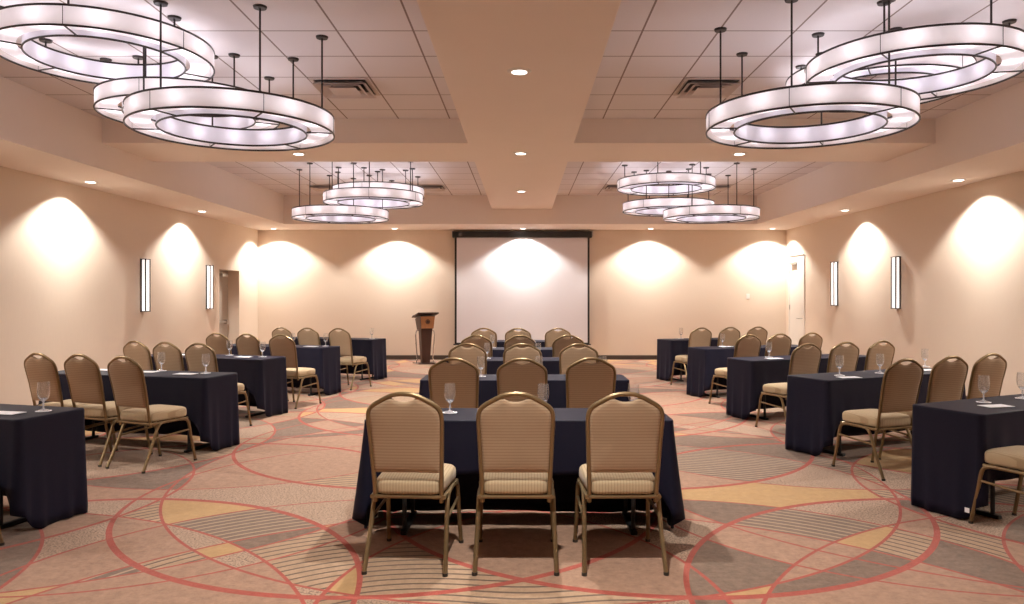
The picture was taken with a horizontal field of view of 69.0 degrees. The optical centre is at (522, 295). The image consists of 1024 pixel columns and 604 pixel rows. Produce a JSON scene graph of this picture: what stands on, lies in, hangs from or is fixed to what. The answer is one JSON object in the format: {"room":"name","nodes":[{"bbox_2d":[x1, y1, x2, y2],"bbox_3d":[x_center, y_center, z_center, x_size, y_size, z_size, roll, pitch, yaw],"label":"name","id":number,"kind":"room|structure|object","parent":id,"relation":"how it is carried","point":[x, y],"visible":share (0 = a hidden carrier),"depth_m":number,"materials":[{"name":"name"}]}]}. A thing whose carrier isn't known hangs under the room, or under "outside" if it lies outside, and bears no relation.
{"room":"event hall","nodes":[
{"label":"event hall","id":0,"kind":"room"},
{"bbox_2d":[0,166,257,404],"bbox_3d":[-6.225,-0.450,7.300,0.350,3.800,20.000,0,0,0],"label":"wall","id":1,"kind":"structure","parent":0,"point":[71,254],"depth_m":10.67,"materials":[{"name":"beige paint"}]},
{"bbox_2d":[140,259,150,311],"bbox_3d":[-6.005,-0.170,11.850,0.090,0.840,0.160,0,0,0],"label":"wall sconce","id":2,"kind":"object","parent":1,"relation":"attached to","point":[145,263],"visible":1,"depth_m":11.78,"materials":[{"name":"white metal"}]},
{"bbox_2d":[142,260,148,310],"bbox_3d":[-6.005,-0.170,11.850,0.066,0.812,0.136,0,0,0],"label":"diffuser","id":3,"kind":"object","parent":2,"relation":"attached to","point":[145,263],"depth_m":11.78,"materials":[{"name":"white"}]},
{"bbox_2d":[0,76,301,229],"bbox_3d":[-5.525,-1.806,7.300,1.050,0.601,19.400,0,0,0],"label":"ceiling soffit","id":4,"kind":"structure","parent":1,"relation":"attached to","point":[41,134],"depth_m":9.31,"materials":[{"name":"paint"}]},
{"bbox_2d":[206,265,213,308],"bbox_3d":[-6.005,-0.170,14.280,0.090,0.840,0.160,0,0,0],"label":"wall sconce","id":5,"kind":"object","parent":1,"relation":"attached to","point":[209,268],"visible":1,"depth_m":14.21,"materials":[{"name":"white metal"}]},
{"bbox_2d":[219,270,227,337],"bbox_3d":[-6.277,0.459,15.360,0.125,1.983,1.036,0,0,0],"label":"door","id":6,"kind":"structure","parent":1,"relation":"in","point":[223,275],"depth_m":15.63,"materials":[{"name":"grey paint"}]},
{"bbox_2d":[0,360,1023,603],"bbox_3d":[-0.025,1.550,7.300,12.650,0.200,20.000,0,0,0],"label":"floor","id":7,"kind":"structure","parent":0,"point":[266,518],"depth_m":4.53,"materials":[{"name":"carpet"}]},
{"bbox_2d":[0,489,26,528],"bbox_3d":[-3.886,1.103,4.985,1.830,0.694,0.465,0,0,15],"label":"folding table","id":8,"kind":"object","parent":7,"relation":"on","point":[22,519],"visible":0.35,"depth_m":4.64,"materials":[{"name":"black metal"}]},
{"bbox_2d":[0,404,87,528],"bbox_3d":[-3.886,1.097,4.984,1.935,0.697,0.568,0,0,15],"label":"tablecloth","id":9,"kind":"object","parent":8,"relation":"on","point":[43,472],"visible":0.98,"depth_m":4.68,"materials":[{"name":"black fabric"}]},
{"bbox_2d":[24,352,112,451],"bbox_3d":[-4.139,0.971,6.766,0.459,0.957,0.582,0,0,22],"label":"banquet chair","id":10,"kind":"object","parent":7,"relation":"on","point":[44,368],"visible":0.49,"depth_m":6.54,"materials":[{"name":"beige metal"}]},
{"bbox_2d":[64,354,152,466],"bbox_3d":[-3.706,0.971,6.639,0.459,0.957,0.582,0,0,21],"label":"banquet chair","id":11,"kind":"object","parent":7,"relation":"on","point":[83,376],"visible":0.8,"depth_m":6.43,"materials":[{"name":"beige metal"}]},
{"bbox_2d":[123,340,152,369],"bbox_3d":[-4.200,0.971,8.516,0.459,0.957,0.582,0,0,23],"label":"banquet chair","id":12,"kind":"object","parent":7,"relation":"on","point":[140,353],"visible":0.44,"depth_m":8.26,"materials":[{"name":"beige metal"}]},
{"bbox_2d":[85,418,209,452],"bbox_3d":[-3.746,1.103,7.269,1.830,0.694,0.465,0,0,14],"label":"folding table","id":13,"kind":"object","parent":7,"relation":"on","point":[189,449],"visible":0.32,"depth_m":7.06,"materials":[{"name":"black metal"}]},
{"bbox_2d":[38,370,239,450],"bbox_3d":[-3.748,1.097,7.267,1.937,0.697,0.567,0,0,14],"label":"tablecloth","id":14,"kind":"object","parent":13,"relation":"on","point":[210,400],"visible":0.48,"depth_m":6.97,"materials":[{"name":"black fabric"}]},
{"bbox_2d":[105,356,196,473],"bbox_3d":[-3.199,0.971,6.408,0.459,0.957,0.583,0,0,24],"label":"banquet chair","id":15,"kind":"object","parent":7,"relation":"on","point":[127,379],"visible":1,"depth_m":6.22,"materials":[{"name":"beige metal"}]},
{"bbox_2d":[153,342,184,370],"bbox_3d":[-3.765,0.971,8.307,0.459,0.957,0.582,0,0,21],"label":"banquet chair","id":16,"kind":"object","parent":7,"relation":"on","point":[173,361],"visible":0.47,"depth_m":8.06,"materials":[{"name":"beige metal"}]},
{"bbox_2d":[185,343,251,425],"bbox_3d":[-3.338,0.971,8.140,0.459,0.957,0.582,0,0,20],"label":"banquet chair","id":17,"kind":"object","parent":7,"relation":"on","point":[196,358],"visible":0.48,"depth_m":7.91,"materials":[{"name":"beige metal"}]},
{"bbox_2d":[206,333,231,354],"bbox_3d":[-4.023,0.971,10.277,0.459,0.957,0.582,0,0,22],"label":"banquet chair","id":18,"kind":"object","parent":7,"relation":"on","point":[218,344],"visible":0.38,"depth_m":10.02,"materials":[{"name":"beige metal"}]},
{"bbox_2d":[245,391,264,417],"bbox_3d":[-3.895,1.103,9.295,1.830,0.694,0.465,0,0,18],"label":"folding table","id":19,"kind":"object","parent":7,"relation":"on","point":[263,412],"visible":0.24,"depth_m":8.92,"materials":[{"name":"black plastic"}]},
{"bbox_2d":[151,353,287,416],"bbox_3d":[-3.896,1.097,9.291,1.945,0.697,0.575,0,0,18],"label":"tablecloth","id":20,"kind":"object","parent":19,"relation":"on","point":[265,378],"visible":0.38,"depth_m":8.92,"materials":[{"name":"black fabric"}]},
{"bbox_2d":[236,333,288,400],"bbox_3d":[-3.545,0.971,10.093,0.459,0.957,0.582,0,0,22],"label":"banquet chair","id":21,"kind":"object","parent":7,"relation":"on","point":[245,345],"visible":0.39,"depth_m":9.85,"materials":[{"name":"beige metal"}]},
{"bbox_2d":[269,334,321,408],"bbox_3d":[-3.031,0.971,9.871,0.459,0.957,0.582,0,0,20],"label":"banquet chair","id":22,"kind":"object","parent":7,"relation":"on","point":[286,346],"visible":0.83,"depth_m":9.66,"materials":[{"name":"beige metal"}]},
{"bbox_2d":[297,328,320,388],"bbox_3d":[-3.283,0.971,11.924,0.459,0.957,0.582,0,0,21],"label":"banquet chair","id":23,"kind":"object","parent":7,"relation":"on","point":[311,337],"visible":0.43,"depth_m":11.68,"materials":[{"name":"fabric"}]},
{"bbox_2d":[308,377,323,395],"bbox_3d":[-3.694,1.103,11.232,1.830,0.694,0.465,0,0,19],"label":"folding table","id":24,"kind":"object","parent":7,"relation":"on","point":[321,392],"visible":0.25,"depth_m":10.84,"materials":[{"name":"black metal"}]},
{"bbox_2d":[230,344,340,394],"bbox_3d":[-3.693,1.097,11.234,1.931,0.697,0.580,0,0,19],"label":"tablecloth","id":25,"kind":"object","parent":24,"relation":"on","point":[325,360],"visible":0.47,"depth_m":10.85,"materials":[{"name":"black fabric"}]},
{"bbox_2d":[329,328,371,389],"bbox_3d":[-2.747,0.971,11.777,0.459,0.957,0.582,0,0,23],"label":"banquet chair","id":26,"kind":"object","parent":7,"relation":"on","point":[342,338],"visible":0.85,"depth_m":11.56,"materials":[{"name":"fabric"}]},
{"bbox_2d":[360,364,373,379],"bbox_3d":[-3.372,1.103,13.239,1.830,0.694,0.465,0,0,20],"label":"folding table","id":27,"kind":"object","parent":7,"relation":"on","point":[362,378],"visible":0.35,"depth_m":12.83,"materials":[{"name":"black metal"}]},
{"bbox_2d":[293,337,386,379],"bbox_3d":[-3.373,1.097,13.235,1.935,0.697,0.577,0,0,20],"label":"tablecloth","id":28,"kind":"object","parent":27,"relation":"on","point":[373,349],"visible":0.41,"depth_m":12.89,"materials":[{"name":"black fabric"}]},
{"bbox_2d":[361,392,463,576],"bbox_3d":[-0.598,0.971,4.121,0.459,0.957,0.582,0,0,4],"label":"banquet chair","id":29,"kind":"object","parent":7,"relation":"on","point":[406,439],"visible":1,"depth_m":3.90,"materials":[{"name":"beige fabric"}]},
{"bbox_2d":[412,312,438,364],"bbox_3d":[-2.096,0.898,15.964,0.460,1.104,0.490,0,0,-24],"label":"lectern","id":30,"kind":"object","parent":7,"relation":"on","point":[424,320],"visible":0.99,"depth_m":15.87,"materials":[{"name":"brown wood"}]},
{"bbox_2d":[428,357,478,407],"bbox_3d":[-0.556,0.971,6.254,0.459,0.957,0.583,0,0,1],"label":"banquet chair","id":31,"kind":"object","parent":7,"relation":"on","point":[464,375],"visible":0.51,"depth_m":6.01,"materials":[{"name":"beige fabric"}]},
{"bbox_2d":[448,343,486,373],"bbox_3d":[-0.577,0.971,8.108,0.459,0.957,0.583,0,0,2],"label":"banquet chair","id":32,"kind":"object","parent":7,"relation":"on","point":[470,355],"visible":0.41,"depth_m":7.84,"materials":[{"name":"fabric"}]},
{"bbox_2d":[461,335,492,356],"bbox_3d":[-0.587,0.971,9.766,0.459,0.957,0.583,0,0,2],"label":"banquet chair","id":33,"kind":"object","parent":7,"relation":"on","point":[483,342],"visible":0.28,"depth_m":9.49,"materials":[{"name":"fabric"}]},
{"bbox_2d":[471,328,496,346],"bbox_3d":[-0.609,0.971,11.870,0.459,0.957,0.582,0,0,0],"label":"banquet chair","id":34,"kind":"object","parent":7,"relation":"on","point":[490,334],"visible":0.25,"depth_m":11.60,"materials":[{"name":"fabric"}]},
{"bbox_2d":[472,392,558,575],"bbox_3d":[-0.038,0.971,4.120,0.459,0.957,0.582,0,0,0],"label":"banquet chair","id":35,"kind":"object","parent":7,"relation":"on","point":[515,440],"visible":1,"depth_m":3.90,"materials":[{"name":"beige fabric"}]},
{"bbox_2d":[400,494,637,534],"bbox_3d":[-0.025,1.103,4.730,1.830,0.694,0.465,0,0,0],"label":"folding table","id":36,"kind":"object","parent":7,"relation":"on","point":[630,521],"visible":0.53,"depth_m":4.56,"materials":[{"name":"metal"}]},
{"bbox_2d":[352,408,684,528],"bbox_3d":[-0.026,1.097,4.715,2.014,0.698,0.623,0,0,0],"label":"tablecloth","id":37,"kind":"object","parent":36,"relation":"on","point":[460,430],"visible":0.37,"depth_m":4.48,"materials":[{"name":"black fabric"}]},
{"bbox_2d":[504,335,536,350],"bbox_3d":[-0.034,0.971,9.718,0.459,0.957,0.582,0,0,0],"label":"banquet chair","id":38,"kind":"object","parent":7,"relation":"on","point":[513,340],"visible":0.24,"depth_m":9.44,"materials":[{"name":"fabric"}]},
{"bbox_2d":[496,358,547,401],"bbox_3d":[-0.001,0.971,6.226,0.459,0.957,0.582,0,0,1],"label":"banquet chair","id":39,"kind":"object","parent":7,"relation":"on","point":[511,376],"visible":0.42,"depth_m":5.97,"materials":[{"name":"fabric"}]},
{"bbox_2d":[503,343,541,364],"bbox_3d":[-0.006,0.971,8.075,0.459,0.957,0.583,0,0,0],"label":"banquet chair","id":40,"kind":"object","parent":7,"relation":"on","point":[513,352],"visible":0.28,"depth_m":7.81,"materials":[{"name":"fabric"}]},
{"bbox_2d":[545,328,570,346],"bbox_3d":[0.551,0.971,11.834,0.459,0.957,0.582,0,0,2],"label":"banquet chair","id":41,"kind":"object","parent":7,"relation":"on","point":[551,335],"visible":0.41,"depth_m":11.57,"materials":[{"name":"fabric"}]},
{"bbox_2d":[552,335,583,356],"bbox_3d":[0.587,0.971,9.766,0.459,0.957,0.582,0,0,2],"label":"banquet chair","id":42,"kind":"object","parent":7,"relation":"on","point":[560,343],"visible":0.32,"depth_m":9.50,"materials":[{"name":"fabric"}]},
{"bbox_2d":[559,343,597,373],"bbox_3d":[0.587,0.971,8.059,0.459,0.957,0.582,0,0,1],"label":"banquet chair","id":43,"kind":"object","parent":7,"relation":"on","point":[569,354],"visible":0.4,"depth_m":7.79,"materials":[{"name":"fabric"}]},
{"bbox_2d":[566,357,615,407],"bbox_3d":[0.548,0.971,6.283,0.459,0.957,0.582,0,0,-1],"label":"banquet chair","id":44,"kind":"object","parent":7,"relation":"on","point":[586,383],"visible":0.52,"depth_m":6.04,"materials":[{"name":"fabric"}]},
{"bbox_2d":[573,392,668,575],"bbox_3d":[0.527,0.971,4.120,0.459,0.957,0.582,0,0,-1],"label":"banquet chair","id":45,"kind":"object","parent":7,"relation":"on","point":[624,440],"visible":1,"depth_m":3.90,"materials":[{"name":"beige fabric"}]},
{"bbox_2d":[669,363,683,380],"bbox_3d":[3.292,1.103,13.088,1.830,0.694,0.465,0,0,-20],"label":"folding table","id":46,"kind":"object","parent":7,"relation":"on","point":[680,379],"visible":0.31,"depth_m":12.68,"materials":[{"name":"black metal"}]},
{"bbox_2d":[656,337,740,380],"bbox_3d":[3.292,1.097,13.089,1.934,0.697,0.573,0,0,-20],"label":"tablecloth","id":47,"kind":"object","parent":46,"relation":"on","point":[667,349],"visible":0.32,"depth_m":12.69,"materials":[{"name":"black fabric"}]},
{"bbox_2d":[670,327,711,384],"bbox_3d":[2.720,0.971,11.997,0.459,0.957,0.582,0,0,-20],"label":"banquet chair","id":48,"kind":"object","parent":7,"relation":"on","point":[697,338],"visible":0.7,"depth_m":11.78,"materials":[{"name":"fabric"}]},
{"bbox_2d":[703,377,719,397],"bbox_3d":[3.372,1.103,11.028,1.830,0.694,0.465,0,0,-20],"label":"folding table","id":49,"kind":"object","parent":7,"relation":"on","point":[716,395],"visible":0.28,"depth_m":10.62,"materials":[{"name":"black metal"}]},
{"bbox_2d":[686,344,797,396],"bbox_3d":[3.375,1.097,11.027,1.931,0.697,0.563,0,0,-20],"label":"tablecloth","id":50,"kind":"object","parent":49,"relation":"on","point":[702,362],"visible":0.34,"depth_m":10.62,"materials":[{"name":"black fabric"}]},
{"bbox_2d":[717,327,739,345],"bbox_3d":[3.227,0.971,12.183,0.459,0.957,0.582,0,0,-20],"label":"banquet chair","id":51,"kind":"object","parent":7,"relation":"on","point":[729,337],"visible":0.39,"depth_m":11.94,"materials":[{"name":"fabric"}]},
{"bbox_2d":[708,334,760,403],"bbox_3d":[2.819,0.971,9.866,0.459,0.957,0.582,0,0,-23],"label":"banquet chair","id":52,"kind":"object","parent":7,"relation":"on","point":[744,347],"visible":0.62,"depth_m":9.65,"materials":[{"name":"fabric"}]},
{"bbox_2d":[749,395,768,419],"bbox_3d":[3.430,1.103,9.155,1.830,0.694,0.465,0,0,-21],"label":"folding table","id":53,"kind":"object","parent":7,"relation":"on","point":[751,415],"visible":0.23,"depth_m":8.73,"materials":[{"name":"black metal"}]},
{"bbox_2d":[726,354,865,418],"bbox_3d":[3.430,1.097,9.156,1.934,0.697,0.571,0,0,-21],"label":"tablecloth","id":54,"kind":"object","parent":53,"relation":"on","point":[746,376],"visible":0.43,"depth_m":8.76,"materials":[{"name":"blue fabric"}]},
{"bbox_2d":[765,333,791,355],"bbox_3d":[3.308,0.971,10.120,0.459,0.957,0.582,0,0,-21],"label":"banquet chair","id":55,"kind":"object","parent":7,"relation":"on","point":[777,346],"visible":0.47,"depth_m":9.88,"materials":[{"name":"fabric"}]},
{"bbox_2d":[755,343,821,426],"bbox_3d":[2.891,0.971,8.086,0.459,0.957,0.582,0,0,-23],"label":"banquet chair","id":56,"kind":"object","parent":7,"relation":"on","point":[803,360],"visible":0.61,"depth_m":7.88,"materials":[{"name":"fabric"}]},
{"bbox_2d":[798,332,822,348],"bbox_3d":[3.828,0.971,10.384,0.459,0.957,0.582,0,0,-22],"label":"banquet chair","id":57,"kind":"object","parent":7,"relation":"on","point":[816,339],"visible":0.34,"depth_m":10.13,"materials":[{"name":"fabric"}]},
{"bbox_2d":[827,341,859,372],"bbox_3d":[3.412,0.971,8.342,0.459,0.957,0.582,0,0,-21],"label":"banquet chair","id":58,"kind":"object","parent":7,"relation":"on","point":[850,353],"visible":0.5,"depth_m":8.10,"materials":[{"name":"fabric"}]},
{"bbox_2d":[822,426,911,456],"bbox_3d":[3.441,1.103,7.221,1.830,0.694,0.465,0,0,-25],"label":"folding table","id":59,"kind":"object","parent":7,"relation":"on","point":[839,453],"visible":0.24,"depth_m":6.77,"materials":[{"name":"black metal"}]},
{"bbox_2d":[785,367,965,455],"bbox_3d":[3.443,1.096,7.220,1.931,0.697,0.562,0,0,-25],"label":"tablecloth","id":60,"kind":"object","parent":59,"relation":"on","point":[816,403],"visible":0.48,"depth_m":6.81,"materials":[{"name":"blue fabric"}]},
{"bbox_2d":[831,358,923,480],"bbox_3d":[2.941,0.971,6.159,0.459,0.957,0.582,0,0,-21],"label":"banquet chair","id":61,"kind":"object","parent":7,"relation":"on","point":[901,384],"visible":0.94,"depth_m":5.96,"materials":[{"name":"beige fabric"}]},
{"bbox_2d":[864,340,894,369],"bbox_3d":[3.905,0.971,8.554,0.459,0.957,0.582,0,0,-22],"label":"banquet chair","id":62,"kind":"object","parent":7,"relation":"on","point":[877,354],"visible":0.49,"depth_m":8.31,"materials":[{"name":"fabric"}]},
{"bbox_2d":[878,356,968,459],"bbox_3d":[3.459,0.971,6.424,0.459,0.957,0.582,0,0,-20],"label":"banquet chair","id":63,"kind":"object","parent":7,"relation":"on","point":[947,379],"visible":0.49,"depth_m":6.19,"materials":[{"name":"fabric"}]},
{"bbox_2d":[967,353,1006,398],"bbox_3d":[3.962,0.971,6.702,0.459,0.957,0.582,0,0,-21],"label":"banquet chair","id":64,"kind":"object","parent":7,"relation":"on","point":[984,369],"visible":0.51,"depth_m":6.46,"materials":[{"name":"fabric"}]},
{"bbox_2d":[975,480,1001,519],"bbox_3d":[3.628,1.103,5.335,1.830,0.694,0.465,0,0,-26],"label":"folding table","id":65,"kind":"object","parent":7,"relation":"on","point":[991,514],"visible":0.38,"depth_m":4.87,"materials":[{"name":"black plastic"}]},
{"bbox_2d":[911,394,1023,518],"bbox_3d":[3.607,1.097,5.321,1.971,0.697,0.579,0,0,-26],"label":"tablecloth","id":66,"kind":"object","parent":65,"relation":"on","point":[951,440],"visible":0.9,"depth_m":4.88,"materials":[{"name":"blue fabric"}]},
{"bbox_2d":[968,445,1023,523],"bbox_3d":[3.166,0.971,4.587,0.459,0.957,0.582,0,0,-24],"label":"banquet chair","id":67,"kind":"object","parent":7,"relation":"on","point":[1009,456],"visible":1,"depth_m":4.63,"materials":[{"name":"fabric"}]},
{"bbox_2d":[0,0,1023,194],"bbox_3d":[-0.025,-2.157,7.300,12.050,0.100,19.400,0,0,0],"label":"ceiling","id":68,"kind":"structure","parent":0,"point":[652,46],"depth_m":6.53,"materials":[{"name":"tile"}]},
{"bbox_2d":[0,0,214,83],"bbox_3d":[-3.280,-1.980,5.880,1.572,0.255,1.572,0,0,-3],"label":"pendant","id":69,"kind":"object","parent":68,"relation":"hanging from","point":[32,21],"visible":0.87,"depth_m":5.55,"materials":[{"name":"white fabric"}]},
{"bbox_2d":[0,25,209,79],"bbox_3d":[-3.280,-1.891,5.880,1.490,0.002,1.490,0,0,0],"label":"diffuser","id":70,"kind":"object","parent":69,"relation":"attached to","point":[199,67],"depth_m":5.71,"materials":[{"name":"white plastic"}]},
{"bbox_2d":[93,48,279,128],"bbox_3d":[-3.080,-1.879,6.910,1.572,0.455,1.572,0,0,3],"label":"pendant","id":71,"kind":"object","parent":68,"relation":"hanging from","point":[108,94],"visible":0.4,"depth_m":6.42,"materials":[{"name":"white fabric"}]},
{"bbox_2d":[99,96,273,128],"bbox_3d":[-3.080,-1.691,6.910,1.490,0.002,1.490,0,0,0],"label":"diffuser","id":72,"kind":"object","parent":71,"relation":"attached to","point":[110,105],"depth_m":7.02,"materials":[{"name":"white"}]},
{"bbox_2d":[123,0,334,150],"bbox_3d":[-2.320,-1.710,5.980,1.572,0.795,1.572,0,0,-3],"label":"pendant","id":73,"kind":"object","parent":68,"relation":"hanging from","point":[167,103],"visible":1,"depth_m":5.63,"materials":[{"name":"white fabric"}]},
{"bbox_2d":[129,108,328,145],"bbox_3d":[-2.320,-1.351,5.980,1.490,0.002,1.490,0,0,0],"label":"diffuser","id":74,"kind":"object","parent":73,"relation":"attached to","point":[141,119],"depth_m":5.94,"materials":[{"name":"white"}]},
{"bbox_2d":[291,162,388,223],"bbox_3d":[-3.030,-1.690,12.400,1.572,0.835,1.572,0,0,-42],"label":"pendant","id":75,"kind":"object","parent":68,"relation":"hanging from","point":[325,213],"visible":1,"depth_m":11.94,"materials":[{"name":"white fabric"}]},
{"bbox_2d":[295,215,384,220],"bbox_3d":[-3.030,-1.311,12.400,1.490,0.002,1.490,0,0,0],"label":"diffuser","id":76,"kind":"object","parent":75,"relation":"attached to","point":[297,217],"depth_m":12.68,"materials":[{"name":"white"}]},
{"bbox_2d":[308,78,379,97],"bbox_3d":[-1.786,-2.079,7.489,0.577,0.055,0.607,0,0,0],"label":"ceiling vent","id":77,"kind":"object","parent":68,"relation":"in","point":[332,87],"visible":1,"depth_m":7.40,"materials":[{"name":"beige metal"}]},
{"bbox_2d":[323,162,422,208],"bbox_3d":[-2.385,-1.790,11.900,1.572,0.635,1.572,0,0,42],"label":"pendant","id":78,"kind":"object","parent":68,"relation":"hanging from","point":[393,198],"visible":0.91,"depth_m":11.46,"materials":[{"name":"white fabric"}]},
{"bbox_2d":[326,198,419,205],"bbox_3d":[-2.385,-1.511,11.900,1.490,0.002,1.490,0,0,0],"label":"diffuser","id":79,"kind":"object","parent":78,"relation":"attached to","point":[340,201],"depth_m":12.09,"materials":[{"name":"white"}]},
{"bbox_2d":[333,167,423,198],"bbox_3d":[-2.500,-1.909,12.900,1.572,0.395,1.572,0,0,42],"label":"pendant","id":80,"kind":"object","parent":68,"relation":"hanging from","point":[391,184],"visible":0.26,"depth_m":12.24,"materials":[{"name":"white fabric"}]},
{"bbox_2d":[102,119,934,161],"bbox_3d":[-0.050,-1.962,9.465,9.900,0.290,1.230,0,0,0],"label":"ceiling beam","id":81,"kind":"structure","parent":68,"relation":"attached to","point":[356,140],"depth_m":9.06,"materials":[{"name":"paint"}]},
{"bbox_2d":[417,0,620,208],"bbox_3d":[-0.025,-1.962,8.290,1.259,0.290,14.580,0,0,0],"label":"ceiling beam","id":82,"kind":"structure","parent":68,"relation":"attached to","point":[539,113],"depth_m":6.22,"materials":[{"name":"paint"}]},
{"bbox_2d":[617,162,715,195],"bbox_3d":[2.320,-1.917,12.100,1.572,0.380,1.572,0,0,22],"label":"pendant","id":83,"kind":"object","parent":68,"relation":"hanging from","point":[657,183],"visible":0.97,"depth_m":11.71,"materials":[{"name":"white fabric"}]},
{"bbox_2d":[620,183,712,191],"bbox_3d":[2.320,-1.766,12.100,1.490,0.002,1.490,0,0,0],"label":"diffuser","id":84,"kind":"object","parent":83,"relation":"attached to","point":[624,187],"depth_m":12.23,"materials":[{"name":"white"}]},
{"bbox_2d":[623,168,713,216],"bbox_3d":[2.530,-1.787,13.000,1.572,0.640,1.572,0,0,-3],"label":"pendant","id":85,"kind":"object","parent":68,"relation":"hanging from","point":[650,207],"visible":0.62,"depth_m":12.43,"materials":[{"name":"white fabric"}]},
{"bbox_2d":[673,78,745,97],"bbox_3d":[1.859,-2.079,7.489,0.577,0.055,0.607,0,0,0],"label":"ceiling vent","id":86,"kind":"object","parent":68,"relation":"in","point":[690,87],"visible":0.95,"depth_m":7.40,"materials":[{"name":"beige metal"}]},
{"bbox_2d":[663,162,759,223],"bbox_3d":[3.140,-1.694,12.450,1.572,0.825,1.572,0,0,-3],"label":"pendant","id":87,"kind":"object","parent":68,"relation":"hanging from","point":[710,213],"visible":0.98,"depth_m":11.98,"materials":[{"name":"white fabric"}]},
{"bbox_2d":[666,215,755,219],"bbox_3d":[3.140,-1.321,12.450,1.490,0.002,1.490,0,0,0],"label":"diffuser","id":88,"kind":"object","parent":87,"relation":"attached to","point":[668,217],"depth_m":12.69,"materials":[{"name":"white"}]},
{"bbox_2d":[705,0,920,148],"bbox_3d":[2.250,-1.710,5.880,1.572,0.795,1.572,0,0,3],"label":"pendant","id":89,"kind":"object","parent":68,"relation":"hanging from","point":[874,99],"visible":0.99,"depth_m":5.54,"materials":[{"name":"white plastic"}]},
{"bbox_2d":[711,104,914,143],"bbox_3d":[2.250,-1.351,5.880,1.490,0.002,1.490,0,0,0],"label":"diffuser","id":90,"kind":"object","parent":89,"relation":"attached to","point":[720,133],"depth_m":5.86,"materials":[{"name":"white"}]},
{"bbox_2d":[785,56,976,112],"bbox_3d":[3.240,-1.990,6.830,1.572,0.235,1.572,0,0,-3],"label":"pendant","id":91,"kind":"object","parent":68,"relation":"hanging from","point":[929,65],"visible":0.21,"depth_m":6.26,"materials":[{"name":"white fabric"}]},
{"bbox_2d":[830,65,956,78],"bbox_3d":[3.240,-1.911,6.830,1.490,0.002,1.490,0,0,0],"label":"diffuser","id":92,"kind":"object","parent":91,"relation":"attached to","point":[917,69],"depth_m":6.28,"materials":[{"name":"white"}]},
{"bbox_2d":[804,0,1023,99],"bbox_3d":[3.050,-1.907,5.850,1.572,0.400,1.572,0,0,3],"label":"pendant","id":93,"kind":"object","parent":68,"relation":"hanging from","point":[975,39],"visible":0.84,"depth_m":5.40,"materials":[{"name":"white fabric"}]},
{"bbox_2d":[810,45,1023,94],"bbox_3d":[3.050,-1.746,5.850,1.490,0.002,1.490,0,0,0],"label":"diffuser","id":94,"kind":"object","parent":93,"relation":"attached to","point":[1012,59],"depth_m":5.55,"materials":[{"name":"white"}]},
{"bbox_2d":[258,230,785,354],"bbox_3d":[-0.025,-0.450,17.150,12.050,3.800,0.300,0,0,0],"label":"wall","id":95,"kind":"structure","parent":0,"point":[647,286],"depth_m":17.00,"materials":[{"name":"beige paint"}]},
{"bbox_2d":[284,195,756,229],"bbox_3d":[-0.050,-1.806,16.290,9.900,0.601,1.420,0,0,0],"label":"beam","id":96,"kind":"structure","parent":95,"relation":"attached to","point":[437,212],"depth_m":15.58,"materials":[{"name":"paint"}]},
{"bbox_2d":[386,355,656,359],"bbox_3d":[-0.025,1.401,16.993,12.050,0.098,0.014,0,0,0],"label":"baseboard","id":97,"kind":"structure","parent":95,"relation":"attached to","point":[388,357],"depth_m":16.99,"materials":[{"name":"wood"}]},
{"bbox_2d":[452,231,592,344],"bbox_3d":[-0.010,-0.183,16.915,3.200,2.593,0.130,0,0,0],"label":"projection screen","id":98,"kind":"object","parent":95,"relation":"attached to","point":[536,282],"visible":0.93,"depth_m":16.91,"materials":[{"name":"white fabric"}]},
{"bbox_2d":[786,170,1023,395],"bbox_3d":[6.150,-0.450,7.300,0.300,3.800,20.000,0,0,0],"label":"wall","id":99,"kind":"structure","parent":0,"point":[960,249],"depth_m":10.97,"materials":[{"name":"beige paint"}]},
{"bbox_2d":[788,254,804,344],"bbox_3d":[5.949,0.275,16.320,0.101,2.350,0.940,0,0,0],"label":"door","id":100,"kind":"structure","parent":99,"relation":"in","point":[796,263],"depth_m":16.32,"materials":[{"name":"white paint"}]},
{"bbox_2d":[830,262,837,305],"bbox_3d":[5.955,-0.235,14.250,0.090,0.840,0.160,0,0,0],"label":"wall sconce","id":101,"kind":"object","parent":99,"relation":"attached to","point":[833,265],"visible":1,"depth_m":14.18,"materials":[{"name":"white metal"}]},
{"bbox_2d":[739,81,1023,229],"bbox_3d":[5.450,-1.806,7.300,1.100,0.601,19.400,0,0,0],"label":"trim","id":102,"kind":"structure","parent":99,"relation":"attached to","point":[982,139],"depth_m":9.63,"materials":[{"name":"paint"}]},
{"bbox_2d":[891,256,900,308],"bbox_3d":[5.955,-0.212,11.900,0.090,0.835,0.160,0,0,0],"label":"wall sconce","id":103,"kind":"object","parent":99,"relation":"attached to","point":[896,260],"visible":1,"depth_m":11.83,"materials":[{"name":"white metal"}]},
{"bbox_2d":[892,257,898,307],"bbox_3d":[5.955,-0.212,11.900,0.066,0.807,0.136,0,0,0],"label":"diffuser","id":104,"kind":"object","parent":103,"relation":"attached to","point":[895,260],"depth_m":11.83,"materials":[{"name":"white"}]},
{"bbox_3d":[0.015,1.103,6.870,1.830,0.694,0.465,0,0,0],"label":"folding table","id":105,"kind":"object","parent":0,"visible":0},
{"bbox_2d":[419,374,630,407],"bbox_3d":[0.017,1.097,6.862,1.984,0.697,0.608,0,0,0],"label":"tablecloth","id":106,"kind":"object","parent":105,"relation":"on","point":[556,392],"visible":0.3,"depth_m":6.62,"materials":[{"name":"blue fabric"}]},
{"bbox_3d":[0.000,1.103,8.870,1.830,0.694,0.465,0,0,0],"label":"folding table","id":107,"kind":"object","parent":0,"visible":0},
{"bbox_2d":[446,357,600,373],"bbox_3d":[0.001,1.097,8.866,1.967,0.697,0.595,0,0,0],"label":"tablecloth","id":108,"kind":"object","parent":107,"relation":"on","point":[551,364],"visible":0.09,"depth_m":8.62,"materials":[{"name":"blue fabric"}]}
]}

